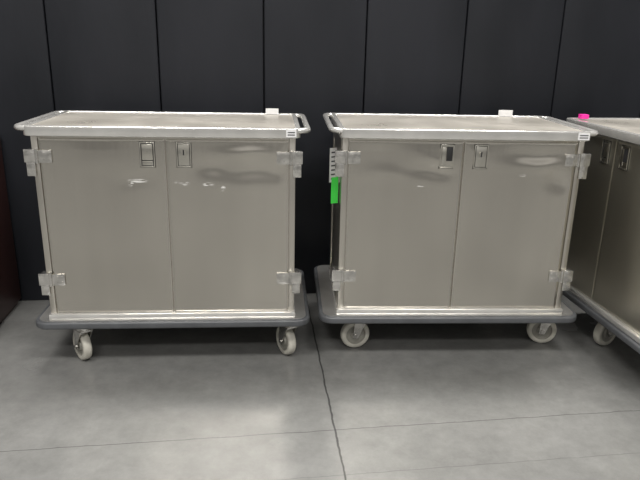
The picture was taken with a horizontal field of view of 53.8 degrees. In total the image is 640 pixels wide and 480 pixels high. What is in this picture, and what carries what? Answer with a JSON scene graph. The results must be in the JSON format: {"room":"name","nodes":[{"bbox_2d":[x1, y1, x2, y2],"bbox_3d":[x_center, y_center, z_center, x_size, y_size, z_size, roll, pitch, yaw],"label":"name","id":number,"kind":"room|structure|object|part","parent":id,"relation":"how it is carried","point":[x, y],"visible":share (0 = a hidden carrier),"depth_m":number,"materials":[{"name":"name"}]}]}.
{"room":"storage room","nodes":[
{"label":"storage room","id":0,"kind":"room"},
{"bbox_2d":[0,293,639,479],"bbox_3d":[-0.036,1.691,0.116,14.000,0.100,11.200,1,18,0],"label":"floor","id":1,"kind":"structure","parent":0,"point":[448,401],"depth_m":2.90,"materials":[{"name":"concrete"}]},
{"bbox_2d":[0,141,20,323],"bbox_3d":[-2.138,0.001,3.405,0.660,1.050,0.705,-1,18,-7],"label":"storage cabinet","id":2,"kind":"object","parent":1,"relation":"on","point":[10,294],"visible":1,"depth_m":3.69,"materials":[{"name":"red laminate"}]},
{"bbox_2d":[14,108,310,359],"bbox_3d":[-0.747,-0.056,3.371,1.360,1.238,0.770,0,18,-4],"label":"food cart","id":3,"kind":"object","parent":1,"relation":"on","point":[149,219],"visible":1,"depth_m":3.03,"materials":[{"name":"metal"}]},
{"bbox_3d":[-1.361,-0.591,3.096,0.080,0.026,0.625,0,18,-4],"label":"push handle","id":4,"kind":"part","parent":3,"relation":"part of","materials":[{"name":"metal"}]},
{"bbox_3d":[-1.005,-0.053,3.004,0.565,0.862,0.014,0,18,-4],"label":"door","id":5,"kind":"part","parent":3,"relation":"part of","materials":[{"name":"metal"}]},
{"bbox_3d":[-0.750,0.287,3.433,1.212,0.030,0.618,0,18,-4],"label":"rail","id":6,"kind":"part","parent":3,"relation":"part of","materials":[{"name":"metal"}]},
{"bbox_3d":[-0.437,-0.054,3.046,0.565,0.862,0.016,0,18,-4],"label":"door","id":7,"kind":"part","parent":3,"relation":"part of","materials":[{"name":"metal"}]},
{"bbox_3d":[-0.101,-0.594,3.189,0.080,0.026,0.625,0,18,-4],"label":"push handle","id":8,"kind":"part","parent":3,"relation":"part of","materials":[{"name":"metal"}]},
{"bbox_2d":[314,110,598,346],"bbox_3d":[0.667,-0.070,3.503,1.364,1.243,0.800,0,18,-3],"label":"food cart","id":9,"kind":"object","parent":1,"relation":"on","point":[436,218],"visible":1,"depth_m":3.15,"materials":[{"name":"metal"}]},
{"bbox_3d":[0.068,-0.607,3.243,0.080,0.026,0.655,0,18,-3],"label":"push handle","id":10,"kind":"part","parent":9,"relation":"part of","materials":[{"name":"metal"}]},
{"bbox_3d":[0.406,-0.062,3.127,0.552,0.862,0.017,0,18,-3],"label":"door","id":11,"kind":"part","parent":9,"relation":"part of","materials":[{"name":"metal"}]},
{"bbox_3d":[0.660,0.275,3.566,1.186,0.030,0.648,0,18,-3],"label":"rail","id":12,"kind":"part","parent":9,"relation":"part of","materials":[{"name":"metal"}]},
{"bbox_3d":[0.962,-0.059,3.158,0.552,0.862,0.015,0,18,-3],"label":"door","id":13,"kind":"part","parent":9,"relation":"part of","materials":[{"name":"metal"}]},
{"bbox_3d":[1.291,-0.601,3.308,0.080,0.026,0.655,0,18,-3],"label":"push handle","id":14,"kind":"part","parent":9,"relation":"part of","materials":[{"name":"metal"}]},
{"bbox_2d":[562,114,639,353],"bbox_3d":[1.835,0.035,3.262,0.780,1.235,1.168,-1,18,-8],"label":"food cart","id":15,"kind":"object","parent":1,"relation":"on","point":[604,247],"visible":0.7,"depth_m":3.24,"materials":[{"name":"metal"}]},
{"bbox_3d":[1.454,-0.150,3.477,0.013,0.862,0.415,-1,18,-8],"label":"door","id":16,"kind":"part","parent":15,"relation":"part of","materials":[{"name":"metal"}]},
{"bbox_3d":[1.780,0.365,3.359,0.638,0.030,1.112,-1,18,-8],"label":"rail","id":17,"kind":"part","parent":15,"relation":"part of","materials":[{"name":"metal"}]},
{"bbox_3d":[1.523,0.007,2.986,0.013,0.862,0.615,-1,18,-8],"label":"door","id":18,"kind":"part","parent":15,"relation":"part of","materials":[{"name":"metal"}]},
{"bbox_2d":[0,0,639,300],"bbox_3d":[0.268,-1.295,3.771,10.500,3.400,0.170,-1,18,-7],"label":"wall","id":19,"kind":"structure","parent":0,"point":[558,59],"depth_m":3.73,"materials":[{"name":"black plastic"}]}
]}

